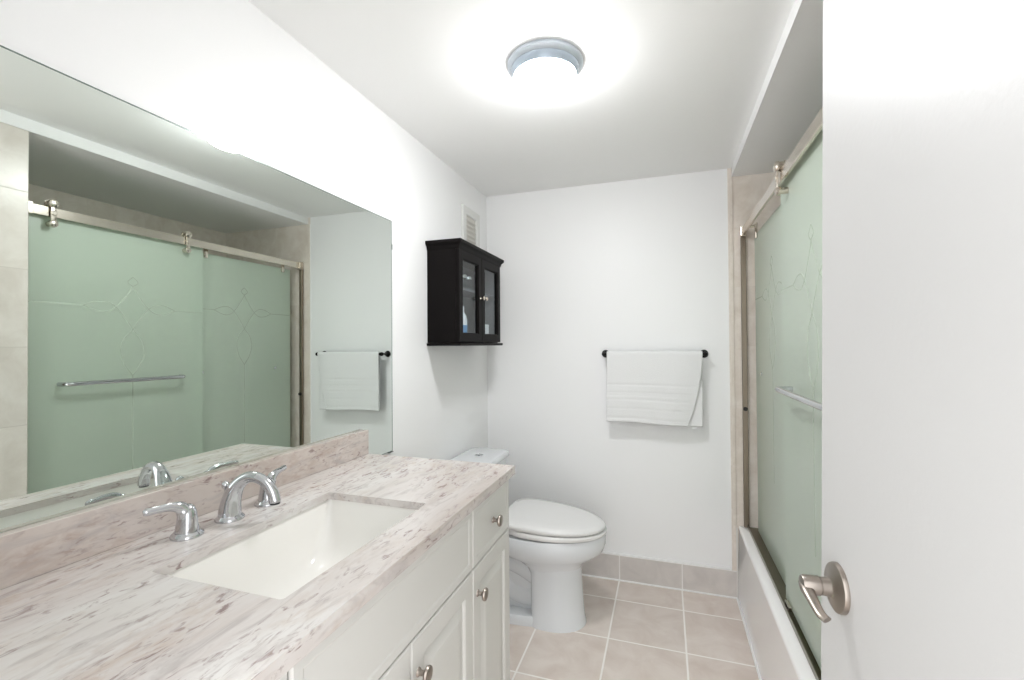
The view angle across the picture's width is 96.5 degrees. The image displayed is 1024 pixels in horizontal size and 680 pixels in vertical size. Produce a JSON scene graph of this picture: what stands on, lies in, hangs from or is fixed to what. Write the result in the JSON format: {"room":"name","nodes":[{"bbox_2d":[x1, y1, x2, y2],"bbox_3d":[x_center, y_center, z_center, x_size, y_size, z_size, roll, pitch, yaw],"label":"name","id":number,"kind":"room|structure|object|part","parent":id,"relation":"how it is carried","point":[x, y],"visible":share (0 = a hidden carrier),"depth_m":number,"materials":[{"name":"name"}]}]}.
{"room":"bathroom","nodes":[
{"label":"bathroom","id":0,"kind":"room"},
{"bbox_2d":[0,0,487,459],"bbox_3d":[-0.593,0.219,1.641,0.120,2.206,2.681,-1,-1,18],"label":"wall","id":1,"kind":"structure","parent":0,"point":[224,72],"depth_m":1.35,"materials":[{"name":"paint"}]},
{"bbox_2d":[0,430,368,589],"bbox_3d":[-0.711,0.355,1.041,0.019,0.084,1.226,-1,-1,18],"label":"backsplash","id":2,"kind":"structure","parent":1,"relation":"attached to","point":[28,552],"depth_m":0.90,"materials":[{"name":"stone"}]},
{"bbox_2d":[0,45,392,532],"bbox_3d":[-0.696,-0.021,1.136,0.008,0.910,1.408,-1,-1,18],"label":"wall mirror","id":3,"kind":"object","parent":1,"relation":"attached to","point":[177,304],"visible":0.97,"depth_m":0.97,"materials":[{"name":"silver mirror"}]},
{"bbox_2d":[425,238,503,345],"bbox_3d":[-0.214,-0.210,2.307,0.184,0.476,0.571,-1,-1,18],"label":"upper cabinet","id":4,"kind":"object","parent":1,"relation":"attached to","point":[448,260],"visible":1,"depth_m":2.08,"materials":[{"name":"brown wood"}]},
{"bbox_3d":[-0.219,-0.426,2.310,0.176,0.042,0.571,-1,-1,18],"label":"crown","id":5,"kind":"part","parent":4,"relation":"part of","materials":[{"name":"brown wood"}]},
{"bbox_2d":[463,306,466,332],"bbox_3d":[-0.237,-0.086,2.173,0.045,0.152,0.065,-1,-1,18],"label":"bottle","id":6,"kind":"object","parent":4,"relation":"in","point":[464,315],"visible":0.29,"depth_m":2.16,"materials":[{"name":"white plastic"}]},
{"bbox_3d":[-0.219,0.022,2.307,0.169,0.013,0.557,-1,-1,18],"label":"board","id":7,"kind":"part","parent":4,"relation":"part of","materials":[{"name":"brown wood"}]},
{"bbox_3d":[-0.298,-0.199,2.335,0.006,0.382,0.507,-1,-1,18],"label":"panel","id":8,"kind":"part","parent":4,"relation":"part of","materials":[{"name":"grey"}]},
{"bbox_3d":[-0.200,-0.200,2.161,0.017,0.419,0.266,-1,-1,18],"label":"cabinet door","id":9,"kind":"part","parent":4,"relation":"part of","materials":[{"name":"brown wood"}]},
{"bbox_2d":[463,287,493,298],"bbox_3d":[-0.237,-0.239,2.314,0.122,0.012,0.503,-1,-1,18],"label":"shelf","id":10,"kind":"object","parent":4,"relation":"attached to","point":[467,293],"depth_m":2.39,"materials":[{"name":"grey"}]},
{"bbox_2d":[485,324,488,333],"bbox_3d":[-0.151,-0.045,2.418,0.040,0.074,0.064,-1,-1,18],"label":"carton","id":11,"kind":"object","parent":4,"relation":"in","point":[486,325],"visible":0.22,"depth_m":2.41,"materials":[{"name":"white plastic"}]},
{"bbox_3d":[-0.116,-0.198,2.415,0.017,0.419,0.266,-1,-1,18],"label":"cabinet door","id":12,"kind":"part","parent":4,"relation":"part of","materials":[{"name":"brown wood"}]},
{"bbox_2d":[461,204,479,247],"bbox_3d":[-0.228,-0.599,2.545,0.014,0.255,0.230,-1,-1,18],"label":"air vent","id":13,"kind":"object","parent":1,"relation":"in","point":[470,220],"visible":0.75,"depth_m":2.54,"materials":[{"name":"white paint"}]},
{"bbox_3d":[-0.231,-0.598,2.546,0.008,0.166,0.141,-1,-1,18],"label":"louvre panel","id":14,"kind":"part","parent":13,"relation":"part of","materials":[{"name":"white"}]},
{"bbox_2d":[248,0,794,196],"bbox_3d":[0.046,-0.941,1.438,1.484,0.100,2.681,-1,-1,18],"label":"ceiling","id":15,"kind":"structure","parent":0,"point":[662,87],"depth_m":1.54,"materials":[{"name":"paint"}]},
{"bbox_2d":[507,39,582,98],"bbox_3d":[0.106,-0.846,1.469,0.242,0.088,0.242,-1,-1,18],"label":"ceiling light","id":16,"kind":"object","parent":15,"relation":"attached to","point":[540,68],"visible":1,"depth_m":1.40,"materials":[{"name":"white glass"}]},
{"bbox_2d":[514,58,575,98],"bbox_3d":[0.106,-0.823,1.469,0.199,0.042,0.199,-1,-1,18],"label":"diffuser","id":17,"kind":"object","parent":16,"relation":"attached to","point":[539,78],"depth_m":1.42,"materials":[{"name":"white glass"}]},
{"bbox_2d":[486,168,780,569],"bbox_3d":[0.935,0.217,2.481,2.245,2.206,0.120,-1,-1,18],"label":"wall","id":18,"kind":"structure","parent":0,"point":[586,271],"depth_m":2.52,"materials":[{"name":"paint"}]},
{"bbox_2d":[602,350,707,357],"bbox_3d":[0.752,0.074,2.435,0.550,0.043,0.084,-1,-1,18],"label":"towel bar","id":19,"kind":"object","parent":18,"relation":"attached to","point":[705,352],"visible":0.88,"depth_m":2.39,"materials":[{"name":"black metal"}]},
{"bbox_3d":[0.511,0.077,2.516,0.043,0.043,0.084,-1,-1,18],"label":"post","id":20,"kind":"part","parent":19,"relation":"part of","materials":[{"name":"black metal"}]},
{"bbox_2d":[606,351,702,428],"bbox_3d":[0.741,0.259,2.403,0.484,0.400,0.036,-1,-1,18],"label":"towel","id":21,"kind":"object","parent":19,"relation":"hanging from","point":[644,387],"visible":1,"depth_m":2.39,"materials":[{"name":"white fabric"}]},
{"bbox_3d":[0.992,0.071,2.355,0.043,0.043,0.084,-1,-1,18],"label":"post","id":22,"kind":"part","parent":19,"relation":"part of","materials":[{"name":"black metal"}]},
{"bbox_2d":[582,574,735,598],"bbox_3d":[0.501,1.321,2.541,1.364,0.007,0.006,-1,-1,18],"label":"trim","id":23,"kind":"structure","parent":18,"relation":"attached to","point":[582,574],"depth_m":2.44,"materials":[{"name":"white"}]},
{"bbox_2d":[582,553,736,596],"bbox_3d":[0.503,1.255,2.548,1.364,0.138,0.009,-1,-1,18],"label":"baseboard","id":24,"kind":"structure","parent":18,"relation":"attached to","point":[675,575],"depth_m":2.44,"materials":[{"name":"tile"}]},
{"bbox_2d":[602,551,730,570],"bbox_3d":[0.490,1.183,2.553,1.336,0.008,0.010,-1,-1,18],"label":"trim","id":25,"kind":"structure","parent":18,"relation":"attached to","point":[605,552],"depth_m":2.44,"materials":[{"name":"white"}]},
{"bbox_2d":[726,177,736,570],"bbox_3d":[1.132,0.169,2.349,0.024,2.021,0.006,-1,-1,18],"label":"trim","id":26,"kind":"structure","parent":18,"relation":"attached to","point":[729,179],"depth_m":2.35,"materials":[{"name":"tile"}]},
{"bbox_2d":[736,528,737,597],"bbox_3d":[1.148,1.137,2.328,0.007,0.360,0.002,-1,-1,18],"label":"trim","id":27,"kind":"structure","parent":18,"relation":"attached to","point":[736,528],"depth_m":2.33,"materials":[{"name":"white"}]},
{"bbox_2d":[736,597,761,679],"bbox_3d":[0.910,1.307,1.623,0.007,0.009,1.474,-1,-1,18],"label":"trim","id":28,"kind":"structure","parent":18,"relation":"attached to","point":[742,617],"depth_m":1.98,"materials":[{"name":"white"}]},
{"bbox_2d":[731,0,803,176],"bbox_3d":[0.748,-0.874,1.202,0.004,0.048,2.441,-1,-1,18],"label":"trim","id":29,"kind":"structure","parent":18,"relation":"attached to","point":[796,7],"depth_m":1.49,"materials":[{"name":"white paint"}]},
{"bbox_2d":[510,575,758,679],"bbox_3d":[0.269,1.355,0.642,2.365,0.100,4.011,-1,-1,18],"label":"floor","id":30,"kind":"structure","parent":0,"point":[631,631],"depth_m":2.00,"materials":[{"name":"tile"}]},
{"bbox_2d":[279,480,509,679],"bbox_3d":[-0.442,0.864,0.949,0.575,0.900,1.198,-1,-1,18],"label":"vanity cabinet","id":31,"kind":"object","parent":30,"relation":"on","point":[446,616],"visible":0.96,"depth_m":1.00,"materials":[{"name":"white paint"}]},
{"bbox_2d":[0,430,514,679],"bbox_3d":[-0.452,0.366,0.955,0.564,0.112,1.228,-1,-1,18],"label":"countertop","id":32,"kind":"structure","parent":31,"relation":"on","point":[89,593],"depth_m":0.75,"materials":[{"name":"stone"}]},
{"bbox_2d":[142,465,286,541],"bbox_3d":[-0.586,0.343,1.006,0.156,0.107,0.344,-1,-1,18],"label":"faucet","id":33,"kind":"object","parent":32,"relation":"on","point":[187,527],"visible":1,"depth_m":0.99,"materials":[{"name":"silver metal"}]},
{"bbox_3d":[-0.671,0.341,0.895,0.026,0.042,0.083,-1,-1,26],"label":"lever","id":34,"kind":"part","parent":33,"relation":"part of","materials":[{"name":"silver metal"}]},
{"bbox_3d":[-0.657,0.364,0.925,0.059,0.065,0.059,-1,-1,18],"label":"handle","id":35,"kind":"part","parent":33,"relation":"part of","materials":[{"name":"silver metal"}]},
{"bbox_3d":[-0.649,0.358,1.035,0.018,0.078,0.018,-1,-1,18],"label":"lift rod","id":36,"kind":"part","parent":33,"relation":"part of","materials":[{"name":"silver metal"}]},
{"bbox_3d":[-0.583,0.343,1.001,0.148,0.107,0.063,-1,-1,18],"label":"spout","id":37,"kind":"part","parent":33,"relation":"part of","materials":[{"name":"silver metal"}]},
{"bbox_3d":[-0.595,0.365,1.113,0.059,0.065,0.059,-1,-1,18],"label":"handle","id":38,"kind":"part","parent":33,"relation":"part of","materials":[{"name":"silver metal"}]},
{"bbox_3d":[-0.588,0.343,1.145,0.026,0.042,0.083,-1,-1,11],"label":"lever","id":39,"kind":"part","parent":33,"relation":"part of","materials":[{"name":"silver metal"}]},
{"bbox_2d":[167,499,415,598],"bbox_3d":[-0.411,0.484,0.940,0.324,0.142,0.479,-1,-1,18],"label":"sink","id":40,"kind":"object","parent":32,"relation":"in","point":[276,561],"visible":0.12,"depth_m":1.06,"materials":[{"name":"white ceramic"}]},
{"bbox_3d":[-0.347,0.500,0.454,0.019,0.157,0.303,-1,-1,18],"label":"drawer","id":41,"kind":"part","parent":31,"relation":"part of","materials":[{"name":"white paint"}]},
{"bbox_3d":[-0.248,0.889,0.737,0.019,0.610,0.296,-1,-1,18],"label":"cabinet door","id":42,"kind":"part","parent":31,"relation":"part of","materials":[{"name":"white paint"}]},
{"bbox_3d":[-0.172,0.656,0.899,0.027,0.032,0.032,-1,-1,18],"label":"knob","id":43,"kind":"part","parent":31,"relation":"part of","materials":[{"name":"silver metal"}]},
{"bbox_3d":[-0.153,0.892,1.020,0.019,0.610,0.296,-1,-1,18],"label":"cabinet door","id":44,"kind":"part","parent":31,"relation":"part of","materials":[{"name":"white paint"}]},
{"bbox_3d":[-0.076,0.658,1.185,0.027,0.032,0.032,-1,-1,18],"label":"knob","id":45,"kind":"part","parent":31,"relation":"part of","materials":[{"name":"silver metal"}]},
{"bbox_3d":[-0.063,0.508,1.303,0.019,0.157,0.285,-1,-1,18],"label":"drawer","id":46,"kind":"part","parent":31,"relation":"part of","materials":[{"name":"white paint"}]},
{"bbox_3d":[-0.060,0.894,1.299,0.019,0.610,0.285,-1,-1,18],"label":"cabinet door","id":47,"kind":"part","parent":31,"relation":"part of","materials":[{"name":"white paint"}]},
{"bbox_3d":[-0.041,0.511,1.296,0.027,0.032,0.032,-1,-1,18],"label":"knob","id":48,"kind":"part","parent":31,"relation":"part of","materials":[{"name":"silver metal"}]},
{"bbox_2d":[450,447,606,632],"bbox_3d":[0.069,0.952,2.194,0.754,0.743,0.467,-1,-1,18],"label":"toilet","id":49,"kind":"object","parent":30,"relation":"on","point":[550,542],"visible":0.51,"depth_m":2.08,"materials":[{"name":"white ceramic"}]},
{"bbox_3d":[-0.174,0.605,2.315,0.223,0.032,0.398,-1,-1,18],"label":"tank lid","id":50,"kind":"part","parent":49,"relation":"part of","materials":[{"name":"white ceramic"}]},
{"bbox_3d":[0.205,0.850,2.186,0.478,0.047,0.378,-1,-1,18],"label":"lid","id":51,"kind":"part","parent":49,"relation":"part of","materials":[{"name":"white plastic"}]},
{"bbox_3d":[0.198,0.876,2.188,0.504,0.036,0.382,-1,-1,18],"label":"seat","id":52,"kind":"part","parent":49,"relation":"part of","materials":[{"name":"white plastic"}]},
{"bbox_2d":[738,526,815,679],"bbox_3d":[1.275,1.122,1.511,0.760,0.369,1.487,-1,-1,18],"label":"bathtub","id":53,"kind":"object","parent":30,"relation":"on","point":[778,652],"visible":0.28,"depth_m":1.73,"materials":[{"name":"white ceramic"}]},
{"bbox_2d":[740,106,822,679],"bbox_3d":[0.974,0.180,1.617,0.080,1.522,1.482,-1,-1,18],"label":"door track","id":54,"kind":"object","parent":53,"relation":"on","point":[816,126],"visible":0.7,"depth_m":1.94,"materials":[{"name":"silver metal"}]},
{"bbox_2d":[750,205,785,584],"bbox_3d":[1.103,0.185,1.906,0.102,1.500,0.722,-1,-1,18],"label":"shower door","id":55,"kind":"structure","parent":54,"relation":"attached to","point":[768,269],"depth_m":1.95,"materials":[{"name":"green glass"}]},
{"bbox_3d":[0.942,-0.555,1.634,0.012,0.040,1.479,-1,-1,18],"label":"header rail","id":56,"kind":"part","parent":54,"relation":"part of","materials":[{"name":"silver metal"}]},
{"bbox_2d":[773,128,822,669],"bbox_3d":[0.834,0.153,1.298,0.063,1.531,0.744,-1,-1,18],"label":"shower door","id":57,"kind":"structure","parent":54,"relation":"attached to","point":[800,192],"depth_m":1.40,"materials":[{"name":"green glass"}]},
{"bbox_2d":[733,0,822,176],"bbox_3d":[1.168,-0.929,1.063,0.882,0.147,2.681,-1,-1,18],"label":"ceiling","id":58,"kind":"structure","parent":0,"point":[793,98],"depth_m":1.62,"materials":[{"name":"paint"}]},
{"bbox_3d":[-0.295,0.201,0.192,1.364,2.206,0.120,-1,-1,18],"label":"wall","id":59,"kind":"structure","parent":0,"visible":0},
{"bbox_2d":[798,0,1023,679],"bbox_3d":[0.410,0.278,0.370,0.139,2.023,0.667,-1,-1,14],"label":"door","id":60,"kind":"structure","parent":59,"relation":"in","point":[922,576],"depth_m":0.47,"materials":[{"name":"paint"}]},
{"bbox_3d":[0.414,0.348,0.622,0.030,0.028,0.083,-1,-1,18],"label":"lever","id":61,"kind":"part","parent":60,"relation":"part of","materials":[{"name":"silver metal"}]}
]}

